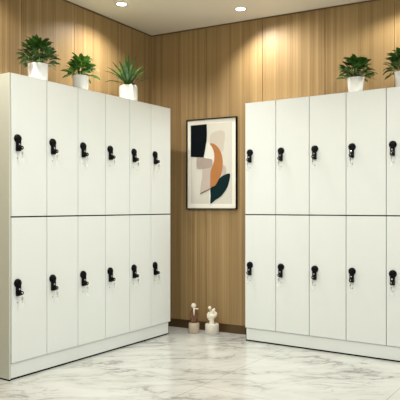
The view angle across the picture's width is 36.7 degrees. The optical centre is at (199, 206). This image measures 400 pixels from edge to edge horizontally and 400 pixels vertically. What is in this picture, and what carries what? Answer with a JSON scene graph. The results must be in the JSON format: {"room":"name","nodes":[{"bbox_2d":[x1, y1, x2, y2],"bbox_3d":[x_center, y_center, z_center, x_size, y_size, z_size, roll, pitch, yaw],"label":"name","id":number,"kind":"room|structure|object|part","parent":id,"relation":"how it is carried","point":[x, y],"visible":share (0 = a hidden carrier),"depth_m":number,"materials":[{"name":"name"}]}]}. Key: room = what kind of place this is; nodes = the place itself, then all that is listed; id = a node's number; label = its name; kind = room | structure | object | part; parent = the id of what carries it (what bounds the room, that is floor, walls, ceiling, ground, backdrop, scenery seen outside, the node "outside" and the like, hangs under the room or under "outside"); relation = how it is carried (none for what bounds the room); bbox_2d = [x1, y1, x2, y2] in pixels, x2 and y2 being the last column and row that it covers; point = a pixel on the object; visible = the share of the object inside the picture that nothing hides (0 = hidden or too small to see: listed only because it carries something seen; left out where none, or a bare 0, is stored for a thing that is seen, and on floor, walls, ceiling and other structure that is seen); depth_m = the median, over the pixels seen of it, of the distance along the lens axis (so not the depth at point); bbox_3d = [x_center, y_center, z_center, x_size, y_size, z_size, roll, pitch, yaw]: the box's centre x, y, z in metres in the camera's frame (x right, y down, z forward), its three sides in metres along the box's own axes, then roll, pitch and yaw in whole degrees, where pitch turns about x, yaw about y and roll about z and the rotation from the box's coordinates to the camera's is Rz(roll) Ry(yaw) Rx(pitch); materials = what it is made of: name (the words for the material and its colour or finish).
{"room":"changing room","nodes":[
{"label":"changing room","id":0,"kind":"room"},
{"bbox_2d":[0,0,151,103],"bbox_3d":[-2.468,-0.254,2.560,0.100,2.770,7.600,0,0,31],"label":"wall","id":1,"kind":"structure","parent":0,"point":[77,30],"depth_m":4.86,"materials":[{"name":"brown wood"}]},
{"bbox_2d":[63,0,151,36],"bbox_3d":[-2.429,-1.633,2.533,0.020,0.011,7.593,0,0,31],"label":"trim","id":2,"kind":"structure","parent":1,"relation":"attached to","point":[63,0],"depth_m":5.20,"materials":[{"name":"brown wood"}]},
{"bbox_2d":[0,326,399,399],"bbox_3d":[0.470,1.191,0.950,6.834,0.120,8.120,0,0,31],"label":"floor","id":3,"kind":"structure","parent":0,"point":[179,364],"depth_m":4.06,"materials":[{"name":"stone"}]},
{"bbox_2d":[0,72,169,380],"bbox_3d":[-0.852,0.131,4.696,0.356,2.000,1.745,0,0,34],"label":"lockers","id":4,"kind":"object","parent":3,"relation":"on","point":[85,174],"visible":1,"depth_m":4.39,"materials":[{"name":"metal"}]},
{"bbox_3d":[-1.356,0.127,3.991,0.301,1.990,0.012,0,0,34],"label":"panel","id":5,"kind":"part","parent":4,"relation":"part of","materials":[{"name":"metal"}]},
{"bbox_3d":[-1.147,-0.402,4.042,0.018,0.930,0.296,0,0,34],"label":"door","id":6,"kind":"part","parent":4,"relation":"part of","materials":[{"name":"white laminate"}]},
{"bbox_3d":[-1.147,0.545,4.042,0.018,0.946,0.296,0,0,34],"label":"door","id":7,"kind":"part","parent":4,"relation":"part of","materials":[{"name":"white laminate"}]},
{"bbox_2d":[17,34,60,80],"bbox_3d":[-1.146,-1.036,4.285,0.313,0.333,0.326,0,0,-8],"label":"potted plant","id":8,"kind":"object","parent":4,"relation":"on","point":[37,68],"visible":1,"depth_m":4.22,"materials":[{"name":"green plant"}]},
{"bbox_3d":[-1.149,-0.938,4.275,0.143,0.138,0.143,0,0,-8],"label":"pot","id":9,"kind":"part","parent":8,"relation":"part of","materials":[{"name":"white ceramic"}]},
{"bbox_3d":[-1.142,-1.070,4.278,0.145,0.173,0.172,0,0,-8],"label":"stem","id":10,"kind":"part","parent":8,"relation":"part of","materials":[{"name":"green plant"}]},
{"bbox_3d":[-0.981,-0.402,4.290,0.018,0.930,0.291,0,0,34],"label":"door","id":11,"kind":"part","parent":4,"relation":"part of","materials":[{"name":"white laminate"}]},
{"bbox_3d":[-0.981,0.545,4.290,0.018,0.946,0.291,0,0,34],"label":"door","id":12,"kind":"part","parent":4,"relation":"part of","materials":[{"name":"white laminate"}]},
{"bbox_2d":[61,52,99,89],"bbox_3d":[-0.917,-1.021,4.620,0.271,0.304,0.274,0,0,19],"label":"potted plant","id":13,"kind":"object","parent":4,"relation":"on","point":[79,80],"visible":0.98,"depth_m":4.57,"materials":[{"name":"green plant"}]},
{"bbox_3d":[-0.916,-0.934,4.623,0.127,0.130,0.127,0,0,-11],"label":"pot","id":14,"kind":"part","parent":13,"relation":"part of","materials":[{"name":"white ceramic"}]},
{"bbox_3d":[-0.818,-0.402,4.535,0.018,0.930,0.288,0,0,34],"label":"door","id":15,"kind":"part","parent":4,"relation":"part of","materials":[{"name":"white laminate"}]},
{"bbox_3d":[-0.818,0.545,4.535,0.018,0.946,0.288,0,0,34],"label":"door","id":16,"kind":"part","parent":4,"relation":"part of","materials":[{"name":"white laminate"}]},
{"bbox_3d":[-0.657,-0.402,4.776,0.018,0.930,0.281,0,0,34],"label":"door","id":17,"kind":"part","parent":4,"relation":"part of","materials":[{"name":"white laminate"}]},
{"bbox_3d":[-0.657,0.545,4.776,0.018,0.946,0.281,0,0,34],"label":"door","id":18,"kind":"part","parent":4,"relation":"part of","materials":[{"name":"white laminate"}]},
{"bbox_2d":[106,55,148,100],"bbox_3d":[-0.601,-1.074,5.082,0.402,0.410,0.374,0,0,-21],"label":"potted plant","id":19,"kind":"object","parent":4,"relation":"on","point":[127,90],"visible":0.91,"depth_m":5.03,"materials":[{"name":"green plant"}]},
{"bbox_3d":[-0.605,-0.943,5.089,0.156,0.148,0.156,0,0,0],"label":"pot","id":20,"kind":"part","parent":19,"relation":"part of","materials":[{"name":"white ceramic"}]},
{"bbox_3d":[-0.500,-0.402,5.010,0.018,0.930,0.273,0,0,34],"label":"door","id":21,"kind":"part","parent":4,"relation":"part of","materials":[{"name":"white metal"}]},
{"bbox_3d":[-0.500,0.545,5.010,0.018,0.946,0.273,0,0,34],"label":"door","id":22,"kind":"part","parent":4,"relation":"part of","materials":[{"name":"white metal"}]},
{"bbox_3d":[-0.346,-0.402,5.241,0.018,0.930,0.272,0,0,34],"label":"door","id":23,"kind":"part","parent":4,"relation":"part of","materials":[{"name":"white metal"}]},
{"bbox_3d":[-0.346,0.545,5.241,0.018,0.946,0.272,0,0,34],"label":"door","id":24,"kind":"part","parent":4,"relation":"part of","materials":[{"name":"white metal"}]},
{"bbox_2d":[189,303,198,333],"bbox_3d":[-0.054,0.998,5.400,0.096,0.266,0.096,0,0,0],"label":"sculpture","id":25,"kind":"object","parent":3,"relation":"on","point":[193,324],"visible":1,"depth_m":5.38,"materials":[{"name":"beige stone"}]},
{"bbox_2d":[205,306,218,334],"bbox_3d":[0.107,1.008,5.360,0.122,0.246,0.122,0,0,0],"label":"sculpture","id":26,"kind":"object","parent":3,"relation":"on","point":[211,328],"visible":1,"depth_m":5.34,"materials":[{"name":"ceramic"}]},
{"bbox_2d":[245,87,399,361],"bbox_3d":[1.199,0.131,4.689,1.804,2.000,0.398,0,0,32],"label":"lockers","id":27,"kind":"object","parent":3,"relation":"on","point":[322,172],"visible":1,"depth_m":4.68,"materials":[{"name":"white metal"}]},
{"bbox_3d":[0.503,-0.402,5.008,0.282,0.930,0.018,0,0,34],"label":"door","id":28,"kind":"part","parent":27,"relation":"part of","materials":[{"name":"white metal"}]},
{"bbox_3d":[0.503,0.545,5.008,0.282,0.946,0.018,0,0,34],"label":"door","id":29,"kind":"part","parent":27,"relation":"part of","materials":[{"name":"white metal"}]},
{"bbox_3d":[0.745,-0.402,4.847,0.288,0.930,0.018,0,0,34],"label":"door","id":30,"kind":"part","parent":27,"relation":"part of","materials":[{"name":"white laminate"}]},
{"bbox_3d":[0.745,0.545,4.847,0.288,0.946,0.018,0,0,34],"label":"door","id":31,"kind":"part","parent":27,"relation":"part of","materials":[{"name":"white laminate"}]},
{"bbox_3d":[0.991,-0.402,4.682,0.296,0.930,0.018,0,0,34],"label":"door","id":32,"kind":"part","parent":27,"relation":"part of","materials":[{"name":"white laminate"}]},
{"bbox_3d":[0.991,0.545,4.682,0.296,0.946,0.018,0,0,34],"label":"door","id":33,"kind":"part","parent":27,"relation":"part of","materials":[{"name":"white laminate"}]},
{"bbox_2d":[337,54,377,91],"bbox_3d":[1.206,-1.026,4.676,0.303,0.314,0.319,0,0,-16],"label":"potted plant","id":34,"kind":"object","parent":27,"relation":"on","point":[355,83],"visible":0.94,"depth_m":4.62,"materials":[{"name":"green plant"}]},
{"bbox_3d":[1.208,-0.932,4.676,0.136,0.126,0.136,0,0,-16],"label":"pot","id":35,"kind":"part","parent":34,"relation":"part of","materials":[{"name":"white ceramic"}]},
{"bbox_3d":[1.210,-1.051,4.681,0.154,0.157,0.141,0,0,-16],"label":"stem","id":36,"kind":"part","parent":34,"relation":"part of","materials":[{"name":"green plant"}]},
{"bbox_3d":[1.243,-0.402,4.513,0.300,0.930,0.018,0,0,34],"label":"door","id":37,"kind":"part","parent":27,"relation":"part of","materials":[{"name":"white laminate"}]},
{"bbox_3d":[1.243,0.545,4.513,0.300,0.946,0.018,0,0,34],"label":"door","id":38,"kind":"part","parent":27,"relation":"part of","materials":[{"name":"white laminate"}]},
{"bbox_2d":[383,47,399,86],"bbox_3d":[1.510,-1.030,4.482,0.300,0.322,0.313,0,0,28],"label":"potted plant","id":39,"kind":"object","parent":27,"relation":"on","point":[395,57],"visible":0.99,"depth_m":4.45,"materials":[{"name":"green plant"}]},
{"bbox_3d":[1.509,-0.933,4.476,0.132,0.128,0.132,0,0,0],"label":"pot","id":40,"kind":"part","parent":39,"relation":"part of","materials":[{"name":"white ceramic"}]},
{"bbox_3d":[1.497,-0.402,4.344,0.299,0.930,0.018,0,0,34],"label":"door","id":41,"kind":"part","parent":27,"relation":"part of","materials":[{"name":"white laminate"}]},
{"bbox_3d":[1.497,0.545,4.344,0.299,0.946,0.018,0,0,34],"label":"door","id":42,"kind":"part","parent":27,"relation":"part of","materials":[{"name":"white laminate"}]},
{"bbox_2d":[67,0,367,34],"bbox_3d":[0.470,-1.699,0.950,6.834,0.120,8.120,0,0,31],"label":"ceiling","id":43,"kind":"structure","parent":0,"point":[151,17],"depth_m":5.04,"materials":[{"name":"paint"}]},
{"bbox_2d":[115,2,127,6],"bbox_3d":[-0.635,-1.636,4.880,0.112,0.006,0.112,0,0,0],"label":"recessed light","id":44,"kind":"object","parent":43,"relation":"in","point":[120,4],"visible":1,"depth_m":4.88,"materials":[{"name":"white"}]},
{"bbox_2d":[234,7,246,11],"bbox_3d":[0.336,-1.636,5.000,0.112,0.006,0.112,0,0,0],"label":"recessed light","id":45,"kind":"object","parent":43,"relation":"in","point":[239,9],"visible":1,"depth_m":5.00,"materials":[{"name":"white"}]},
{"bbox_2d":[152,0,399,325],"bbox_3d":[2.403,-0.254,4.277,6.715,2.770,0.102,0,0,29],"label":"wall","id":46,"kind":"structure","parent":0,"point":[212,72],"depth_m":5.39,"materials":[{"name":"brown wood"}]},
{"bbox_2d":[169,318,245,334],"bbox_3d":[2.435,1.093,4.211,6.596,0.077,0.009,0,0,29],"label":"baseboard","id":47,"kind":"structure","parent":46,"relation":"attached to","point":[228,328],"depth_m":5.44,"materials":[{"name":"brown wood"}]},
{"bbox_2d":[186,116,237,208],"bbox_3d":[0.103,-0.387,5.462,0.512,0.824,0.028,0,0,29],"label":"framed artwork","id":48,"kind":"object","parent":46,"relation":"attached to","point":[211,143],"visible":1,"depth_m":5.46,"materials":[{"name":"paper"}]},
{"bbox_2d":[191,122,231,203],"bbox_3d":[0.099,-0.389,5.460,0.423,0.729,0.005,0,0,29],"label":"print","id":49,"kind":"object","parent":48,"relation":"attached to","point":[211,142],"depth_m":5.46,"materials":[{"name":"paper"}]},
{"bbox_2d":[152,0,377,36],"bbox_3d":[2.431,-1.633,4.208,6.600,0.011,0.019,0,0,29],"label":"trim","id":50,"kind":"structure","parent":46,"relation":"attached to","point":[368,0],"depth_m":5.20,"materials":[{"name":"brown wood"}]}
]}

